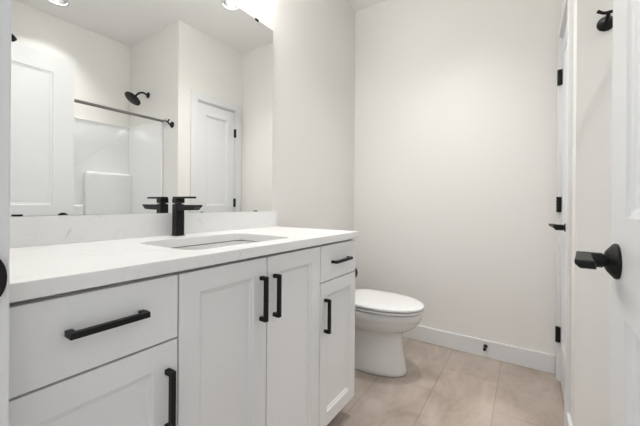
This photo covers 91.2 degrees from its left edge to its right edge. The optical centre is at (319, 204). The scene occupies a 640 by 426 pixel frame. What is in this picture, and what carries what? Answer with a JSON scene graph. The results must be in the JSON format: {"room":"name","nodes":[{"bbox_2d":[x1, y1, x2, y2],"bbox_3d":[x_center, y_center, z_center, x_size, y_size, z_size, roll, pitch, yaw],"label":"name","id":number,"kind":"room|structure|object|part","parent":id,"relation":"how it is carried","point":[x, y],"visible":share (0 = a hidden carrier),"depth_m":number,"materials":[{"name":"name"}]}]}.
{"room":"bathroom","nodes":[
{"label":"bathroom","id":0,"kind":"room"},
{"bbox_2d":[10,0,355,239],"bbox_3d":[-0.391,-0.323,1.794,0.100,2.740,2.556,0,0,34],"label":"wall","id":1,"kind":"structure","parent":0,"point":[314,60],"depth_m":2.21,"materials":[{"name":"white paint"}]},
{"bbox_2d":[10,0,273,215],"bbox_3d":[-0.626,-0.498,1.338,0.008,1.073,1.254,0,0,34],"label":"wall mirror","id":2,"kind":"object","parent":1,"relation":"attached to","point":[118,106],"visible":0.98,"depth_m":1.22,"materials":[{"name":"silver mirror"}]},
{"bbox_2d":[10,211,276,247],"bbox_3d":[-0.624,0.084,1.333,0.024,0.090,1.299,0,0,34],"label":"backsplash","id":3,"kind":"structure","parent":1,"relation":"attached to","point":[25,231],"depth_m":1.14,"materials":[{"name":"white stone"}]},
{"bbox_2d":[345,0,385,11],"bbox_3d":[0.637,-1.740,1.120,2.539,0.110,2.556,0,0,34],"label":"ceiling","id":4,"kind":"structure","parent":0,"point":[357,5],"depth_m":2.63,"materials":[{"name":"white paint"}]},
{"bbox_2d":[327,337,563,425],"bbox_3d":[0.172,1.101,0.453,2.539,0.100,4.156,0,0,34],"label":"floor","id":5,"kind":"structure","parent":0,"point":[440,386],"depth_m":1.73,"materials":[{"name":"tile"}]},
{"bbox_2d":[8,239,355,425],"bbox_3d":[-0.399,0.606,1.174,0.583,0.881,1.286,0,0,34],"label":"vanity cabinet","id":6,"kind":"object","parent":5,"relation":"on","point":[265,340],"visible":0.96,"depth_m":0.82,"materials":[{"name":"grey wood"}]},
{"bbox_3d":[-0.452,0.639,0.638,0.020,0.620,0.329,0,0,34],"label":"door","id":7,"kind":"part","parent":6,"relation":"part of","materials":[{"name":"white paint"}]},
{"bbox_3d":[-0.449,0.249,0.638,0.020,0.152,0.329,0,0,34],"label":"drawer","id":8,"kind":"part","parent":6,"relation":"part of","materials":[{"name":"white paint"}]},
{"bbox_3d":[-0.422,0.241,0.633,0.030,0.013,0.146,0,0,34],"label":"bar pull","id":9,"kind":"part","parent":6,"relation":"part of","materials":[{"name":"black metal"}]},
{"bbox_3d":[-0.354,0.463,0.739,0.030,0.144,0.012,0,0,34],"label":"bar pull","id":10,"kind":"part","parent":6,"relation":"part of","materials":[{"name":"black metal"}]},
{"bbox_2d":[9,211,358,302],"bbox_3d":[-0.399,0.102,1.184,0.564,0.122,1.299,0,0,34],"label":"countertop","id":11,"kind":"structure","parent":6,"relation":"on","point":[50,255],"depth_m":0.95,"materials":[{"name":"white stone"}]},
{"bbox_2d":[171,196,202,235],"bbox_3d":[-0.537,0.049,1.264,0.160,0.160,0.040,0,0,34],"label":"faucet","id":12,"kind":"object","parent":11,"relation":"on","point":[178,208],"visible":1,"depth_m":1.28,"materials":[{"name":"black metal"}]},
{"bbox_3d":[-0.553,-0.018,1.274,0.116,0.026,0.035,0,0,34],"label":"handle","id":13,"kind":"part","parent":12,"relation":"part of","materials":[{"name":"black metal"}]},
{"bbox_3d":[-0.521,0.014,1.253,0.122,0.024,0.031,0,0,34],"label":"spout","id":14,"kind":"part","parent":12,"relation":"part of","materials":[{"name":"black metal"}]},
{"bbox_2d":[174,240,257,249],"bbox_3d":[-0.365,0.240,1.158,0.363,0.148,0.508,0,0,34],"label":"undermount sink","id":15,"kind":"object","parent":11,"relation":"in","point":[234,242],"visible":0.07,"depth_m":1.32,"materials":[{"name":"white ceramic"}]},
{"bbox_3d":[-0.272,0.562,0.908,0.020,0.777,0.311,0,0,34],"label":"door","id":16,"kind":"part","parent":6,"relation":"part of","materials":[{"name":"white paint"}]},
{"bbox_3d":[-0.179,0.303,1.001,0.030,0.144,0.012,0,0,34],"label":"bar pull","id":17,"kind":"part","parent":6,"relation":"part of","materials":[{"name":"black metal"}]},
{"bbox_3d":[-0.144,0.307,1.054,0.030,0.144,0.012,0,0,34],"label":"bar pull","id":18,"kind":"part","parent":6,"relation":"part of","materials":[{"name":"black metal"}]},
{"bbox_3d":[-0.097,0.564,1.173,0.020,0.777,0.315,0,0,34],"label":"door","id":19,"kind":"part","parent":6,"relation":"part of","materials":[{"name":"white paint"}]},
{"bbox_3d":[0.032,0.472,1.321,0.030,0.144,0.012,0,0,34],"label":"bar pull","id":20,"kind":"part","parent":6,"relation":"part of","materials":[{"name":"black metal"}]},
{"bbox_3d":[0.082,0.253,1.439,0.020,0.152,0.316,0,0,34],"label":"drawer","id":21,"kind":"part","parent":6,"relation":"part of","materials":[{"name":"white paint"}]},
{"bbox_3d":[0.079,0.643,1.439,0.020,0.620,0.316,0,0,34],"label":"door","id":22,"kind":"part","parent":6,"relation":"part of","materials":[{"name":"white paint"}]},
{"bbox_3d":[0.103,0.254,1.425,0.030,0.013,0.152,0,0,34],"label":"bar pull","id":23,"kind":"part","parent":6,"relation":"part of","materials":[{"name":"black metal"}]},
{"bbox_2d":[355,289,423,377],"bbox_3d":[0.313,0.668,2.080,0.736,0.768,0.380,0,0,34],"label":"toilet","id":24,"kind":"object","parent":5,"relation":"on","point":[382,318],"visible":0.52,"depth_m":1.92,"materials":[{"name":"white ceramic"}]},
{"bbox_3d":[0.404,0.646,2.020,0.511,0.021,0.374,0,0,34],"label":"seat","id":25,"kind":"part","parent":24,"relation":"part of","materials":[{"name":"white plastic"}]},
{"bbox_3d":[0.404,0.621,2.021,0.519,0.029,0.380,0,0,34],"label":"lid","id":26,"kind":"part","parent":24,"relation":"part of","materials":[{"name":"white plastic"}]},
{"bbox_2d":[354,0,560,364],"bbox_3d":[1.345,-0.309,2.116,2.439,2.740,0.100,0,0,34],"label":"wall","id":27,"kind":"structure","parent":0,"point":[456,101],"depth_m":2.26,"materials":[{"name":"white paint"}]},
{"bbox_2d":[403,325,554,373],"bbox_3d":[0.879,0.999,2.350,1.420,0.116,0.014,0,0,34],"label":"baseboard","id":28,"kind":"structure","parent":27,"relation":"attached to","point":[532,359],"depth_m":2.16,"materials":[{"name":"white wood"}]},
{"bbox_2d":[561,0,611,425],"bbox_3d":[1.331,-0.309,1.603,0.110,2.740,0.772,0,0,34],"label":"wall","id":29,"kind":"structure","parent":0,"point":[592,47],"depth_m":1.28,"materials":[{"name":"white paint"}]},
{"bbox_2d":[549,22,566,397],"bbox_3d":[1.300,0.032,1.693,0.111,2.036,0.468,0,0,34],"label":"door","id":30,"kind":"structure","parent":29,"relation":"in","point":[561,73],"depth_m":1.78,"materials":[{"name":"white wood"}]},
{"bbox_3d":[1.194,0.113,1.597,0.030,0.025,0.132,0,0,28],"label":"lever","id":31,"kind":"part","parent":30,"relation":"part of","materials":[{"name":"black metal"}]},
{"bbox_2d":[555,0,572,425],"bbox_3d":[1.350,-0.007,1.650,0.126,2.135,0.623,0,0,34],"label":"trim","id":32,"kind":"structure","parent":29,"relation":"attached to","point":[567,9],"depth_m":1.45,"materials":[{"name":"white wood"}]},
{"bbox_2d":[609,0,612,425],"bbox_3d":[1.566,-0.308,1.050,0.893,2.740,0.110,0,0,34],"label":"wall","id":33,"kind":"structure","parent":0,"point":[612,0],"depth_m":1.25,"materials":[{"name":"white paint"}]},
{"bbox_2d":[566,413,572,425],"bbox_3d":[1.171,1.001,1.304,0.219,0.116,0.137,0,0,34],"label":"baseboard","id":34,"kind":"structure","parent":33,"relation":"attached to","point":[568,416],"depth_m":1.38,"materials":[{"name":"white wood"}]},
{"bbox_2d":[596,10,612,30],"bbox_3d":[1.134,-0.731,1.236,0.075,0.068,0.060,0,0,34],"label":"robe hook","id":35,"kind":"object","parent":33,"relation":"attached to","point":[605,23],"visible":0.84,"depth_m":1.24,"materials":[{"name":"black metal"}]},
{"bbox_3d":[1.131,-0.735,1.232,0.016,0.034,0.036,0,0,34],"label":"stem","id":36,"kind":"part","parent":35,"relation":"part of","materials":[{"name":"black metal"}]},
{"bbox_3d":[-0.007,-0.320,0.075,2.439,2.740,0.115,0,0,34],"label":"wall","id":37,"kind":"structure","parent":0,"visible":0},
{"bbox_2d":[0,260,6,296],"bbox_3d":[-0.458,0.104,0.430,0.002,0.068,0.042,0,0,34],"label":"strike plate","id":38,"kind":"object","parent":37,"relation":"attached to","point":[3,273],"visible":1,"depth_m":0.44,"materials":[{"name":"black metal"}]},
{"bbox_2d":[0,0,11,425],"bbox_3d":[-0.130,-0.013,0.233,0.906,2.125,0.016,0,0,34],"label":"trim","id":39,"kind":"structure","parent":37,"relation":"attached to","point":[5,5],"depth_m":0.45,"materials":[{"name":"white wood"}]},
{"bbox_2d":[574,0,639,425],"bbox_3d":[0.414,-0.003,0.329,0.187,2.088,0.764,0,0,34],"label":"door","id":40,"kind":"structure","parent":37,"relation":"in","point":[621,260],"depth_m":0.56,"materials":[{"name":"white wood"}]},
{"bbox_3d":[0.502,0.109,0.595,0.030,0.025,0.132,0,0,39],"label":"lever","id":41,"kind":"part","parent":40,"relation":"part of","materials":[{"name":"black metal"}]}
]}

